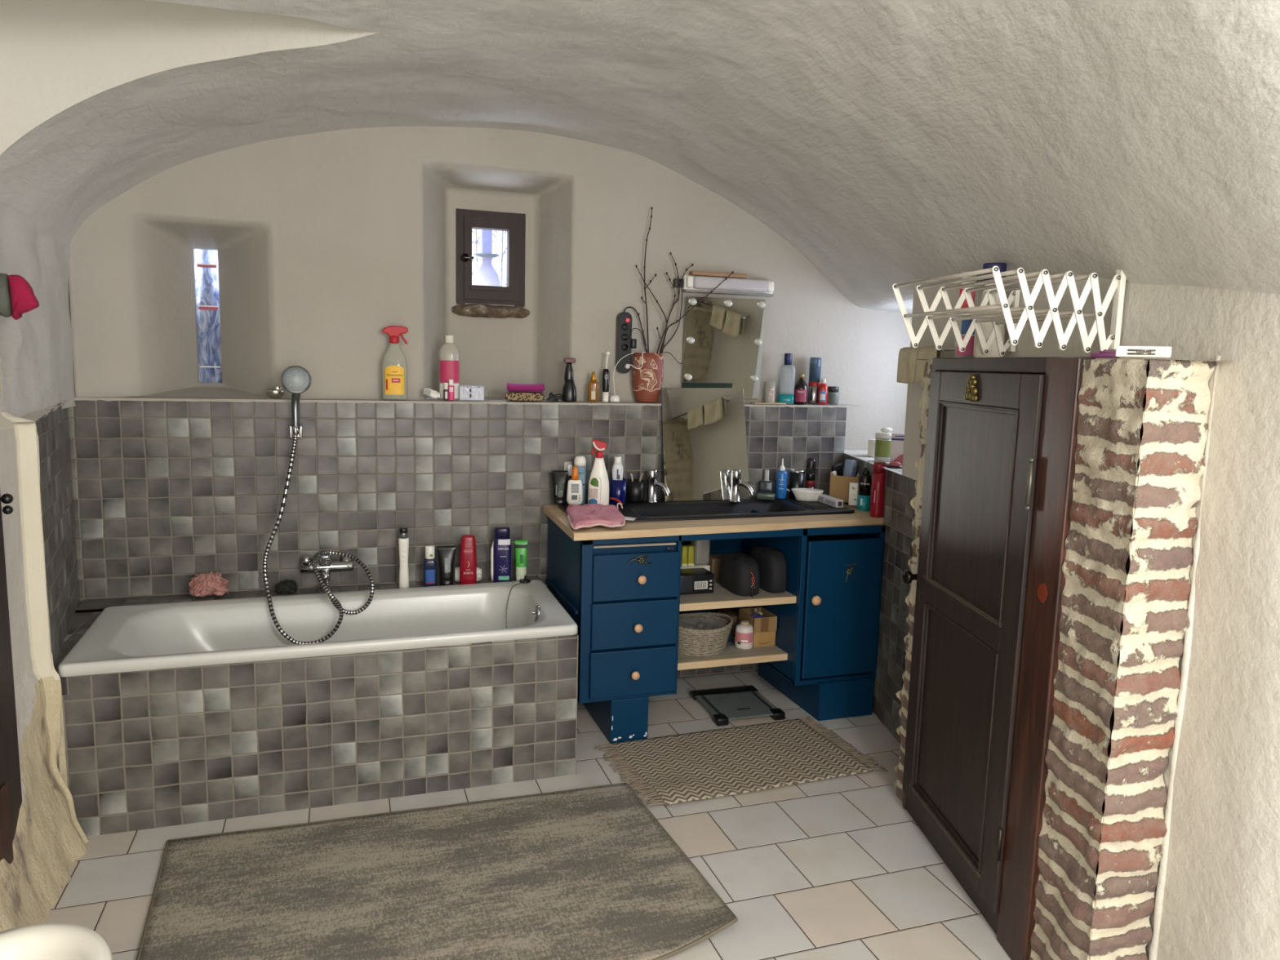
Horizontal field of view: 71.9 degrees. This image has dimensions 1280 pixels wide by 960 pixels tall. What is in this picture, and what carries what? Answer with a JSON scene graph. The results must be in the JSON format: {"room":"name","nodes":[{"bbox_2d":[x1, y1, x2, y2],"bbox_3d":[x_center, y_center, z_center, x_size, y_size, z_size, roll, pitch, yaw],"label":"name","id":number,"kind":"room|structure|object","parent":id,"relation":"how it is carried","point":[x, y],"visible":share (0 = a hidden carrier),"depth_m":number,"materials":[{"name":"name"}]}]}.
{"room":"bathroom","nodes":[
{"label":"bathroom","id":0,"kind":"room"},
{"bbox_2d":[0,203,88,932],"bbox_3d":[-1.721,0.090,2.052,0.410,2.300,3.225,-1,8,-19],"label":"wall","id":1,"kind":"structure","parent":0,"point":[37,371],"depth_m":2.65,"materials":[{"name":"grey paint"}]},
{"bbox_2d":[0,493,22,864],"bbox_3d":[-1.567,0.216,1.891,0.119,1.900,0.952,-1,8,-19],"label":"door","id":2,"kind":"structure","parent":1,"relation":"in","point":[11,793],"depth_m":2.33,"materials":[{"name":"brown wood"}]},
{"bbox_2d":[0,273,39,319],"bbox_3d":[-1.743,-0.503,2.432,0.139,0.144,0.072,-1,8,-19],"label":"hat","id":3,"kind":"object","parent":1,"relation":"hanging from","point":[17,296],"visible":1,"depth_m":2.42,"materials":[{"name":"fabric"}]},
{"bbox_2d":[35,402,79,771],"bbox_3d":[-2.018,0.415,3.103,0.001,1.362,0.921,-3,9,-28],"label":"wall","id":4,"kind":"structure","parent":0,"point":[55,477],"depth_m":2.98,"materials":[{"name":"tile"}]},
{"bbox_2d":[0,0,377,155],"bbox_3d":[-1.156,-1.061,2.034,1.110,0.827,1.170,-1,8,-19],"label":"ceiling","id":5,"kind":"structure","parent":0,"point":[55,55],"depth_m":2.49,"materials":[{"name":"white paint"}]},
{"bbox_2d":[8,126,911,678],"bbox_3d":[-0.452,-0.357,4.280,4.350,2.660,0.550,-1,8,-19],"label":"wall","id":6,"kind":"structure","parent":0,"point":[326,242],"depth_m":3.83,"materials":[{"name":"white paint"}]},
{"bbox_2d":[193,248,222,382],"bbox_3d":[-1.940,-0.734,3.980,0.107,0.594,0.096,-1,8,-19],"label":"window","id":7,"kind":"structure","parent":6,"relation":"in","point":[206,261],"depth_m":3.95,"materials":[{"name":"glass"}]},
{"bbox_2d":[280,365,311,431],"bbox_3d":[-1.392,-0.324,3.581,0.115,0.279,0.065,-1,8,-19],"label":"shower head","id":8,"kind":"object","parent":6,"relation":"attached to","point":[295,380],"visible":1,"depth_m":3.56},
{"bbox_2d":[53,575,546,695],"bbox_3d":[-1.214,0.558,3.396,1.850,0.082,0.870,-1,8,-19],"label":"bathtub ledge","id":9,"kind":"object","parent":6,"relation":"attached to","point":[86,613],"depth_m":3.53,"materials":[{"name":"tile"}]},
{"bbox_2d":[188,571,229,596],"bbox_3d":[-1.735,0.416,3.552,0.151,0.098,0.125,-2,8,-22],"label":"sponge","id":10,"kind":"object","parent":9,"relation":"on","point":[201,584],"visible":1,"depth_m":3.52,"materials":[{"name":"plastic"}]},
{"bbox_2d":[274,579,297,594],"bbox_3d":[-1.463,0.440,3.650,0.093,0.058,0.069,-1,8,-19],"label":"sponge","id":11,"kind":"object","parent":9,"relation":"on","point":[286,585],"visible":1,"depth_m":3.63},
{"bbox_2d":[398,527,408,588],"bbox_3d":[-1.014,0.336,3.788,0.044,0.263,0.036,-1,8,-15],"label":"slim bottle","id":12,"kind":"object","parent":9,"relation":"on","point":[403,541],"visible":0.98,"depth_m":3.78,"materials":[{"name":"plastic"}]},
{"bbox_2d":[423,545,436,586],"bbox_3d":[-0.912,0.374,3.833,0.055,0.180,0.034,0,8,-13],"label":"bottle","id":13,"kind":"object","parent":9,"relation":"on","point":[429,562],"visible":0.96,"depth_m":3.82,"materials":[{"name":"plastic"}]},
{"bbox_2d":[436,545,456,586],"bbox_3d":[-0.845,0.374,3.857,0.062,0.178,0.054,5,9,27],"label":"tube","id":14,"kind":"object","parent":9,"relation":"on","point":[446,553],"visible":0.96,"depth_m":3.84,"materials":[{"name":"plastic"}]},
{"bbox_2d":[459,534,476,584],"bbox_3d":[-0.752,0.352,3.868,0.073,0.224,0.042,0,8,-11],"label":"bottle","id":15,"kind":"object","parent":9,"relation":"on","point":[468,559],"visible":0.98,"depth_m":3.85,"materials":[{"name":"plastic"}]},
{"bbox_2d":[490,526,511,582],"bbox_3d":[-0.619,0.334,3.937,0.092,0.248,0.050,0,8,-9],"label":"shampoo bottle","id":16,"kind":"object","parent":9,"relation":"on","point":[501,548],"visible":0.99,"depth_m":3.92,"materials":[{"name":"plastic"}]},
{"bbox_2d":[515,540,527,581],"bbox_3d":[-0.535,0.363,3.975,0.055,0.185,0.042,4,8,15],"label":"tube","id":17,"kind":"object","parent":9,"relation":"on","point":[521,546],"visible":0.94,"depth_m":3.96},
{"bbox_2d":[62,634,578,836],"bbox_3d":[-1.161,0.803,3.451,1.664,0.545,0.864,-1,8,-19],"label":"wall","id":18,"kind":"structure","parent":6,"relation":"attached to","point":[145,749],"depth_m":3.02,"materials":[{"name":"tile"}]},
{"bbox_2d":[57,579,577,676],"bbox_3d":[-1.134,0.683,3.358,1.703,0.396,0.742,-1,8,-19],"label":"bathtub","id":19,"kind":"object","parent":18,"relation":"in","point":[170,635],"visible":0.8,"depth_m":3.45,"materials":[{"name":"ceramic"}]},
{"bbox_2d":[299,550,353,582],"bbox_3d":[-1.317,0.380,3.714,0.220,0.162,0.160,-1,8,-19],"label":"mixer tap","id":20,"kind":"object","parent":6,"relation":"attached to","point":[325,566],"visible":0.79,"depth_m":3.71,"materials":[{"name":"metal"}]},
{"bbox_2d":[262,426,374,644],"bbox_3d":[-1.293,0.216,3.549,0.422,0.844,0.290,-1,8,-19],"label":"shower hose","id":21,"kind":"object","parent":20,"relation":"attached to","point":[326,586],"visible":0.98,"depth_m":3.54,"materials":[{"name":"metal"}]},
{"bbox_2d":[74,396,860,407],"bbox_3d":[-0.672,-0.352,3.994,3.750,0.014,0.160,-1,8,-19],"label":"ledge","id":22,"kind":"structure","parent":6,"relation":"attached to","point":[117,398],"depth_m":3.82,"materials":[{"name":"tile"}]},
{"bbox_2d":[266,386,284,398],"bbox_3d":[-1.523,-0.367,3.687,0.074,0.050,0.052,-2,8,-22],"label":"dish","id":23,"kind":"object","parent":22,"relation":"on","point":[277,393],"visible":1,"depth_m":3.67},
{"bbox_2d":[381,325,408,395],"bbox_3d":[-1.059,-0.507,3.817,0.113,0.316,0.069,-1,8,-15],"label":"spray bottle","id":24,"kind":"object","parent":22,"relation":"on","point":[394,375],"visible":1,"depth_m":3.79,"materials":[{"name":"plastic"}]},
{"bbox_2d":[439,335,459,398],"bbox_3d":[-0.845,-0.497,3.912,0.090,0.282,0.075,0,8,-12],"label":"clear bottle","id":25,"kind":"object","parent":22,"relation":"on","point":[448,370],"visible":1,"depth_m":3.88,"materials":[{"name":"plastic"}]},
{"bbox_2d":[459,385,484,400],"bbox_3d":[-0.750,-0.389,3.932,0.108,0.067,0.062,0,8,-11],"label":"packet","id":26,"kind":"object","parent":22,"relation":"on","point":[472,393],"visible":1,"depth_m":3.91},
{"bbox_2d":[505,391,544,401],"bbox_3d":[-0.525,-0.381,4.023,0.176,0.045,0.090,0,8,-7],"label":"cloth","id":27,"kind":"object","parent":22,"relation":"on","point":[512,396],"visible":0.93,"depth_m":3.98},
{"bbox_2d":[506,382,544,392],"bbox_3d":[-0.520,-0.421,4.019,0.170,0.040,0.094,0,8,-7],"label":"cloth","id":28,"kind":"object","parent":27,"relation":"on","point":[539,388],"visible":1,"depth_m":3.98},
{"bbox_2d":[562,358,576,401],"bbox_3d":[-0.325,-0.462,4.068,0.068,0.198,0.068,1,8,-5],"label":"hair trimmer","id":29,"kind":"object","parent":22,"relation":"on","point":[569,389],"visible":0.99,"depth_m":4.05},
{"bbox_2d":[587,371,598,401],"bbox_3d":[-0.216,-0.432,4.088,0.047,0.138,0.030,1,8,-3],"label":"bottle","id":30,"kind":"object","parent":22,"relation":"on","point":[593,390],"visible":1,"depth_m":4.08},
{"bbox_2d":[602,351,609,401],"bbox_3d":[-0.159,-0.480,4.105,0.033,0.232,0.034,1,8,-2],"label":"electric toothbrush","id":31,"kind":"object","parent":22,"relation":"on","point":[606,373],"visible":1,"depth_m":4.10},
{"bbox_2d":[631,352,663,402],"bbox_3d":[0.036,-0.486,4.192,0.148,0.231,0.136,2,8,0],"label":"vase","id":32,"kind":"object","parent":22,"relation":"on","point":[647,380],"visible":0.99,"depth_m":4.14,"materials":[{"name":"ceramic"}]},
{"bbox_2d":[637,206,656,352],"bbox_3d":[0.035,-0.909,4.136,0.089,0.722,0.011,-1,8,-19],"label":"bare branch","id":33,"kind":"object","parent":32,"relation":"in","point":[651,207],"visible":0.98,"depth_m":4.14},
{"bbox_2d":[659,252,693,353],"bbox_3d":[0.173,-0.817,4.213,0.161,0.524,0.018,-2,8,-22],"label":"bare branch","id":34,"kind":"object","parent":32,"relation":"in","point":[670,253],"visible":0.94,"depth_m":4.20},
{"bbox_2d":[680,296,766,398],"bbox_3d":[0.411,-0.640,4.298,0.405,0.484,0.097,-1,8,-15],"label":"vanity mirror","id":35,"kind":"object","parent":22,"relation":"on","point":[723,337],"visible":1,"depth_m":4.29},
{"bbox_2d":[749,402,786,404],"bbox_3d":[0.633,-0.380,4.372,0.170,0.006,0.062,-1,8,-19],"label":"wooden board","id":36,"kind":"object","parent":22,"relation":"on","point":[749,402],"visible":1,"depth_m":4.34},
{"bbox_2d":[764,381,775,402],"bbox_3d":[0.647,-0.435,4.390,0.051,0.109,0.051,3,8,8],"label":"jar","id":37,"kind":"object","parent":36,"relation":"on","point":[770,386],"visible":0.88,"depth_m":4.37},
{"bbox_2d":[777,353,794,403],"bbox_3d":[0.737,-0.507,4.416,0.077,0.250,0.047,3,8,9],"label":"mouthwash bottle","id":38,"kind":"object","parent":22,"relation":"on","point":[786,384],"visible":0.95,"depth_m":4.40,"materials":[{"name":"plastic"}]},
{"bbox_2d":[793,373,808,404],"bbox_3d":[0.808,-0.456,4.431,0.067,0.149,0.069,3,8,10],"label":"syrup bottle","id":39,"kind":"object","parent":22,"relation":"on","point":[801,388],"visible":1,"depth_m":4.41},
{"bbox_2d":[807,357,821,404],"bbox_3d":[0.887,-0.505,4.489,0.060,0.234,0.060,3,8,11],"label":"can","id":40,"kind":"object","parent":22,"relation":"on","point":[815,368],"visible":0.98,"depth_m":4.46,"materials":[{"name":"metal"}]},
{"bbox_2d":[817,378,827,404],"bbox_3d":[0.924,-0.447,4.459,0.045,0.128,0.037,3,8,11],"label":"bottle","id":41,"kind":"object","parent":22,"relation":"on","point":[823,389],"visible":1,"depth_m":4.45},
{"bbox_2d":[826,386,839,404],"bbox_3d":[0.983,-0.431,4.499,0.058,0.090,0.059,3,8,12],"label":"glass jar","id":42,"kind":"object","parent":22,"relation":"on","point":[833,393],"visible":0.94,"depth_m":4.48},
{"bbox_2d":[452,208,529,318],"bbox_3d":[-0.712,-1.029,4.224,0.370,0.500,0.149,-1,8,-19],"label":"window","id":43,"kind":"structure","parent":6,"relation":"in","point":[513,294],"depth_m":4.21,"materials":[{"name":"brown wood"}]},
{"bbox_2d":[615,311,636,373],"bbox_3d":[-0.064,-0.646,4.154,0.081,0.284,0.075,-1,8,-19],"label":"power strip","id":44,"kind":"object","parent":6,"relation":"attached to","point":[624,320],"visible":0.98,"depth_m":4.15,"materials":[{"name":"plastic"}]},
{"bbox_2d":[672,275,773,297],"bbox_3d":[0.414,-0.945,4.291,0.522,0.079,0.062,-1,8,-19],"label":"wall lamp","id":45,"kind":"object","parent":6,"relation":"attached to","point":[690,283],"visible":0.94,"depth_m":4.27,"materials":[{"name":"plastic"}]},
{"bbox_2d":[688,271,747,278],"bbox_3d":[0.380,-0.993,4.274,0.288,0.017,0.050,-1,8,-19],"label":"wooden plank","id":46,"kind":"object","parent":45,"relation":"on","point":[692,273],"visible":0.92,"depth_m":4.25,"materials":[{"name":"brown wood"}]},
{"bbox_2d":[693,275,767,292],"bbox_3d":[0.441,-0.950,4.284,0.391,0.061,0.032,-1,8,-19],"label":"diffuser","id":47,"kind":"object","parent":45,"relation":"attached to","point":[700,283],"depth_m":4.27,"materials":[{"name":"plastic"}]},
{"bbox_2d":[45,670,1011,959],"bbox_3d":[0.080,1.437,1.306,5.900,0.080,5.950,-1,8,-19],"label":"floor","id":48,"kind":"structure","parent":0,"point":[836,868],"depth_m":2.79,"materials":[{"name":"tile"}]},
{"bbox_2d":[0,922,112,959],"bbox_3d":[-1.168,1.118,1.627,0.352,0.404,0.394,-1,8,-19],"label":"toilet","id":49,"kind":"object","parent":48,"relation":"on","point":[46,940],"visible":1,"depth_m":1.74,"materials":[{"name":"ceramic"}]},
{"bbox_2d":[136,782,737,959],"bbox_3d":[-0.592,1.182,2.583,1.534,0.047,1.077,-2,8,-21],"label":"area rug","id":50,"kind":"object","parent":48,"relation":"on","point":[588,873],"visible":1,"depth_m":2.57,"materials":[{"name":"carpet"}]},
{"bbox_2d":[545,509,885,743],"bbox_3d":[0.329,0.605,4.002,1.406,0.867,0.666,-1,8,-19],"label":"vanity unit","id":51,"kind":"object","parent":48,"relation":"on","point":[624,601],"visible":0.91,"depth_m":3.80,"materials":[{"name":"blue wood"}]},
{"bbox_2d":[680,564,710,571],"bbox_3d":[0.167,0.423,4.063,0.275,0.078,0.140,-1,8,-19],"label":"carton","id":52,"kind":"object","parent":51,"relation":"on","point":[706,566],"visible":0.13,"depth_m":4.02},
{"bbox_2d":[690,539,710,564],"bbox_3d":[0.276,0.289,4.059,0.075,0.192,0.080,-1,8,-19],"label":"packet","id":53,"kind":"object","parent":52,"relation":"on","point":[701,548],"visible":0.45,"depth_m":4.03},
{"bbox_2d":[680,568,714,595],"bbox_3d":[0.201,0.446,3.873,0.218,0.086,0.123,-1,8,-19],"label":"carton","id":54,"kind":"object","parent":51,"relation":"on","point":[693,580],"visible":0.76,"depth_m":3.83,"materials":[{"name":"cardboard"}]},
{"bbox_2d":[678,612,733,656],"bbox_3d":[0.259,0.687,3.951,0.313,0.143,0.271,1,8,-3],"label":"wicker basket","id":55,"kind":"object","parent":51,"relation":"on","point":[700,633],"visible":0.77,"depth_m":3.86,"materials":[{"name":"wicker"}]},
{"bbox_2d":[542,502,884,541],"bbox_3d":[0.392,0.160,3.974,1.593,0.030,0.680,-1,8,-19],"label":"countertop","id":56,"kind":"structure","parent":51,"relation":"on","point":[860,517],"depth_m":3.69,"materials":[{"name":"wood"}]},
{"bbox_2d":[565,502,625,529],"bbox_3d":[-0.178,0.139,3.676,0.249,0.043,0.513,0,8,-8],"label":"glove","id":57,"kind":"object","parent":56,"relation":"on","point":[588,515],"visible":1,"depth_m":3.59,"materials":[{"name":"fabric"}]},
{"bbox_2d":[645,469,670,502],"bbox_3d":[0.080,0.029,4.108,0.080,0.153,0.116,-3,9,-32],"label":"tap","id":58,"kind":"object","parent":56,"relation":"on","point":[652,483],"visible":1,"depth_m":4.10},
{"bbox_2d":[558,496,854,522],"bbox_3d":[0.313,0.153,4.019,1.315,0.080,0.526,-1,8,-19],"label":"sink","id":59,"kind":"object","parent":56,"relation":"in","point":[661,510],"depth_m":4.10,"materials":[{"name":"stone"}]},
{"bbox_2d":[551,470,568,504],"bbox_3d":[-0.362,0.032,3.993,0.054,0.152,0.055,9,10,43],"label":"tube","id":60,"kind":"object","parent":59,"relation":"on","point":[559,477],"visible":1,"depth_m":3.98,"materials":[{"name":"plastic"}]},
{"bbox_2d":[566,466,582,505],"bbox_3d":[-0.292,0.026,3.962,0.072,0.176,0.037,1,8,-4],"label":"bottle","id":61,"kind":"object","parent":59,"relation":"on","point":[575,492],"visible":0.96,"depth_m":3.95,"materials":[{"name":"plastic"}]},
{"bbox_2d":[573,455,586,504],"bbox_3d":[-0.273,-0.001,4.006,0.055,0.219,0.057,1,8,-4],"label":"can","id":62,"kind":"object","parent":59,"relation":"on","point":[580,461],"visible":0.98,"depth_m":3.98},
{"bbox_2d":[587,440,608,505],"bbox_3d":[-0.181,-0.027,3.910,0.093,0.301,0.055,1,8,-3],"label":"spray bottle","id":63,"kind":"object","parent":59,"relation":"on","point":[598,483],"visible":0.95,"depth_m":3.90,"materials":[{"name":"plastic"}]},
{"bbox_2d":[609,478,626,505],"bbox_3d":[-0.100,0.052,4.037,0.081,0.114,0.081,1,8,-1],"label":"cup","id":64,"kind":"object","parent":59,"relation":"on","point":[618,488],"visible":0.8,"depth_m":4.00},
{"bbox_2d":[612,456,623,479],"bbox_3d":[-0.103,-0.005,4.026,0.052,0.206,0.038,1,8,-1],"label":"toothpaste tube","id":65,"kind":"object","parent":64,"relation":"in","point":[617,468],"visible":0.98,"depth_m":4.01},
{"bbox_2d":[626,479,644,502],"bbox_3d":[-0.022,0.050,4.127,0.092,0.099,0.092,1,8,0],"label":"cup","id":66,"kind":"object","parent":59,"relation":"on","point":[635,490],"visible":0.92,"depth_m":4.09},
{"bbox_2d":[661,387,749,501],"bbox_3d":[0.317,-0.174,4.226,0.443,0.535,0.088,-1,8,-19],"label":"leaning mirror","id":67,"kind":"object","parent":59,"relation":"on","point":[704,428],"visible":1,"depth_m":4.22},
{"bbox_2d":[758,469,773,493],"bbox_3d":[0.620,0.019,4.329,0.075,0.139,0.034,3,8,8],"label":"perfume bottle","id":68,"kind":"object","parent":59,"relation":"on","point":[766,486],"visible":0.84,"depth_m":4.32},
{"bbox_2d":[775,458,787,498],"bbox_3d":[0.698,-0.009,4.341,0.052,0.196,0.052,3,8,9],"label":"bottle","id":69,"kind":"object","parent":59,"relation":"on","point":[781,476],"visible":1,"depth_m":4.33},
{"bbox_2d":[788,468,804,497],"bbox_3d":[0.776,0.018,4.377,0.079,0.138,0.079,3,8,10],"label":"cup","id":70,"kind":"object","parent":59,"relation":"on","point":[797,476],"visible":0.85,"depth_m":4.34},
{"bbox_2d":[791,488,823,501],"bbox_3d":[0.814,0.072,4.296,0.155,0.053,0.099,3,8,11],"label":"soap dish","id":71,"kind":"object","parent":59,"relation":"on","point":[800,494],"visible":1,"depth_m":4.27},
{"bbox_2d":[804,457,816,488],"bbox_3d":[0.849,-0.011,4.397,0.048,0.194,0.048,3,8,11],"label":"bottle","id":72,"kind":"object","parent":59,"relation":"on","point":[810,482],"visible":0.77,"depth_m":4.38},
{"bbox_2d":[817,493,843,507],"bbox_3d":[0.899,0.096,4.207,0.037,0.034,0.227,-1,8,-15],"label":"box","id":73,"kind":"object","parent":59,"relation":"on","point":[823,498],"visible":0.78,"depth_m":4.16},
{"bbox_2d":[729,469,754,502],"bbox_3d":[0.482,0.029,4.191,0.080,0.153,0.116,-3,9,-32],"label":"tap","id":74,"kind":"object","parent":56,"relation":"on","point":[736,483],"visible":1,"depth_m":4.18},
{"bbox_2d":[829,470,858,502],"bbox_3d":[1.017,0.030,4.323,0.142,0.140,0.151,5,8,25],"label":"cardboard box","id":75,"kind":"object","parent":56,"relation":"on","point":[839,486],"visible":0.44,"depth_m":4.26,"materials":[{"name":"cardboard"}]},
{"bbox_2d":[843,459,857,476],"bbox_3d":[1.023,-0.023,4.314,0.052,0.152,0.056,-3,9,-30],"label":"pack","id":76,"kind":"object","parent":75,"relation":"in","point":[850,468],"visible":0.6,"depth_m":4.29},
{"bbox_2d":[848,482,857,505],"bbox_3d":[1.011,0.066,4.182,0.039,0.105,0.030,3,8,14],"label":"carton","id":77,"kind":"object","parent":56,"relation":"on","point":[853,491],"visible":1,"depth_m":4.17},
{"bbox_2d":[857,467,871,510],"bbox_3d":[1.050,0.041,4.125,0.060,0.198,0.062,3,8,14],"label":"bottle","id":78,"kind":"object","parent":56,"relation":"on","point":[864,479],"visible":0.99,"depth_m":4.11,"materials":[{"name":"plastic"}]},
{"bbox_2d":[869,461,885,517],"bbox_3d":[1.065,0.042,3.945,0.060,0.244,0.060,4,8,15],"label":"bottle","id":79,"kind":"object","parent":56,"relation":"on","point":[877,487],"visible":1,"depth_m":3.92,"materials":[{"name":"plastic"}]},
{"bbox_2d":[707,553,724,578],"bbox_3d":[0.364,0.406,4.170,0.094,0.094,0.100,-1,8,-19],"label":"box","id":80,"kind":"object","parent":51,"relation":"on","point":[715,560],"visible":0.26,"depth_m":4.12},
{"bbox_2d":[716,607,738,636],"bbox_3d":[0.439,0.678,4.213,0.105,0.098,0.140,-1,8,-19],"label":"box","id":81,"kind":"object","parent":51,"relation":"on","point":[733,612],"visible":0.29,"depth_m":4.17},
{"bbox_2d":[677,636,787,670],"bbox_3d":[0.323,0.757,4.082,0.578,0.030,0.512,-1,8,-19],"label":"shelf","id":82,"kind":"object","parent":51,"relation":"attached to","point":[731,655],"depth_m":3.87,"materials":[{"name":"wood"}]},
{"bbox_2d":[679,577,795,611],"bbox_3d":[0.339,0.488,4.021,0.578,0.030,0.564,-1,8,-19],"label":"shelf","id":83,"kind":"object","parent":51,"relation":"attached to","point":[721,597],"depth_m":3.79,"materials":[{"name":"wood"}]},
{"bbox_2d":[720,552,759,596],"bbox_3d":[0.444,0.410,3.911,0.115,0.158,0.257,-1,8,-19],"label":"bag","id":84,"kind":"object","parent":51,"relation":"on","point":[739,571],"visible":1,"depth_m":3.83,"materials":[{"name":"fabric"}]},
{"bbox_2d":[734,620,753,649],"bbox_3d":[0.472,0.697,3.991,0.083,0.121,0.085,2,8,7],"label":"bottle","id":85,"kind":"object","parent":51,"relation":"on","point":[744,635],"visible":1,"depth_m":3.96,"materials":[{"name":"plastic"}]},
{"bbox_2d":[752,631,775,647],"bbox_3d":[0.546,0.713,4.066,0.108,0.073,0.132,-1,8,-19],"label":"carton","id":86,"kind":"object","parent":51,"relation":"on","point":[762,638],"visible":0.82,"depth_m":4.00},
{"bbox_2d":[737,607,777,632],"bbox_3d":[0.541,0.642,4.058,0.120,0.067,0.161,-1,8,-19],"label":"carton","id":87,"kind":"object","parent":86,"relation":"on","point":[768,623],"visible":0.91,"depth_m":4.00,"materials":[{"name":"cardboard"}]},
{"bbox_2d":[749,546,786,593],"bbox_3d":[0.575,0.394,3.984,0.096,0.178,0.260,-1,8,-19],"label":"bag","id":88,"kind":"object","parent":51,"relation":"on","point":[771,562],"visible":0.88,"depth_m":3.88,"materials":[{"name":"fabric"}]},
{"bbox_2d":[689,684,785,726],"bbox_3d":[0.439,1.025,4.030,0.324,0.034,0.355,-1,8,-17],"label":"bathroom scale","id":89,"kind":"object","parent":48,"relation":"on","point":[725,704],"visible":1,"depth_m":4.01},
{"bbox_2d":[595,716,888,806],"bbox_3d":[0.388,1.094,3.504,1.044,0.020,0.580,-1,8,-19],"label":"bath mat","id":90,"kind":"object","parent":48,"relation":"on","point":[719,762],"visible":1,"depth_m":3.46,"materials":[{"name":"fabric"}]},
{"bbox_2d":[0,0,1279,313],"bbox_3d":[0.568,-0.240,1.643,4.100,1.958,6.320,-1,8,-19],"label":"ceiling","id":91,"kind":"structure","parent":0,"point":[888,143],"depth_m":2.61,"materials":[{"name":"paint"}]},
{"bbox_2d":[843,118,1279,959],"bbox_3d":[1.607,0.171,1.901,0.777,2.350,6.042,1,8,-4],"label":"wall","id":92,"kind":"structure","parent":0,"point":[1221,897],"depth_m":1.88,"materials":[{"name":"white paint"}]},
{"bbox_2d":[874,432,891,462],"bbox_3d":[1.139,-0.154,4.128,0.080,0.133,0.080,4,8,15],"label":"jar","id":93,"kind":"object","parent":92,"relation":"on","point":[882,440],"visible":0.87,"depth_m":4.10,"materials":[{"name":"plastic"}]},
{"bbox_2d":[889,432,904,466],"bbox_3d":[1.159,-0.137,3.958,0.068,0.146,0.062,4,8,16],"label":"box","id":94,"kind":"object","parent":92,"relation":"on","point":[897,438],"visible":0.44,"depth_m":3.93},
{"bbox_2d":[899,347,954,351],"bbox_3d":[1.109,-0.484,3.293,0.086,0.020,0.560,1,8,-5],"label":"towel rail","id":95,"kind":"object","parent":92,"relation":"attached to","point":[942,348],"visible":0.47,"depth_m":3.11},
{"bbox_2d":[896,346,920,383],"bbox_3d":[1.057,-0.449,3.458,0.039,0.142,0.180,1,8,-4],"label":"hand towel","id":96,"kind":"object","parent":95,"relation":"hanging from","point":[907,358],"visible":0.84,"depth_m":3.46,"materials":[{"name":"fabric"}]},
{"bbox_2d":[915,346,942,381],"bbox_3d":[1.070,-0.431,3.276,0.039,0.130,0.162,1,8,-4],"label":"hand towel","id":97,"kind":"object","parent":95,"relation":"hanging from","point":[929,353],"visible":0.56,"depth_m":3.30,"materials":[{"name":"fabric"}]},
{"bbox_2d":[893,358,1231,959],"bbox_3d":[1.085,0.445,2.617,0.216,1.591,1.376,1,8,-5],"label":"wall","id":98,"kind":"structure","parent":0,"point":[1161,498],"depth_m":2.00,"materials":[{"name":"brick"}]},
{"bbox_2d":[954,271,984,357],"bbox_3d":[1.095,-0.545,2.923,0.085,0.284,0.070,4,8,20],"label":"bag","id":99,"kind":"object","parent":98,"relation":"on","point":[963,326],"visible":0.3,"depth_m":2.90,"materials":[{"name":"plastic"}]},
{"bbox_2d":[973,262,1006,357],"bbox_3d":[1.109,-0.532,2.787,0.089,0.297,0.044,4,8,21],"label":"detergent bottle","id":100,"kind":"object","parent":98,"relation":"on","point":[987,327],"visible":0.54,"depth_m":2.78,"materials":[{"name":"plastic"}]},
{"bbox_2d":[902,356,1095,959],"bbox_3d":[1.000,0.440,2.629,0.106,1.592,0.894,1,8,-7],"label":"door","id":101,"kind":"structure","parent":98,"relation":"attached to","point":[999,469],"depth_m":2.48,"materials":[{"name":"brown wood"}]},
{"bbox_2d":[892,266,1125,355],"bbox_3d":[0.995,-0.463,2.486,0.404,0.214,0.562,1,8,-4],"label":"drying rack","id":102,"kind":"object","parent":98,"relation":"on","point":[1008,316],"visible":0.97,"depth_m":2.25,"materials":[{"name":"wood"}]},
{"bbox_2d":[1090,351,1119,358],"bbox_3d":[1.118,-0.301,2.121,0.061,0.016,0.050,5,9,27],"label":"box","id":103,"kind":"object","parent":98,"relation":"on","point":[1102,354],"visible":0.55,"depth_m":2.10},
{"bbox_2d":[1115,346,1171,358],"bbox_3d":[1.108,-0.282,1.943,0.106,0.024,0.038,6,9,29],"label":"box","id":104,"kind":"object","parent":98,"relation":"on","point":[1121,351],"visible":1,"depth_m":1.93,"materials":[{"name":"cardboard"}]},
{"bbox_2d":[1148,355,1220,959],"bbox_3d":[1.223,0.527,1.996,0.027,1.601,0.019,-1,8,-19],"label":"trim","id":105,"kind":"structure","parent":98,"relation":"attached to","point":[1188,635],"depth_m":1.99,"materials":[{"name":"white paint"}]},
{"label":"outside","id":106,"kind":"structure","parent":0,"visible":0},
{"bbox_3d":[-1.047,-0.553,7.060,6.500,0.080,4.600,-1,8,-19],"label":"ground","id":107,"kind":"structure","parent":106,"visible":0},
{"bbox_2d":[473,229,500,286],"bbox_3d":[-1.230,-1.409,7.089,0.220,1.600,0.220,-1,8,-19],"label":"pillar","id":108,"kind":"structure","parent":107,"relation":"on","point":[486,275],"depth_m":6.99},
{"bbox_2d":[471,229,506,286],"bbox_3d":[-1.442,-1.667,8.524,0.592,1.720,0.206,-1,8,-19],"label":"twigs","id":109,"kind":"object","parent":107,"relation":"on","point":[503,237],"visible":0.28,"depth_m":8.44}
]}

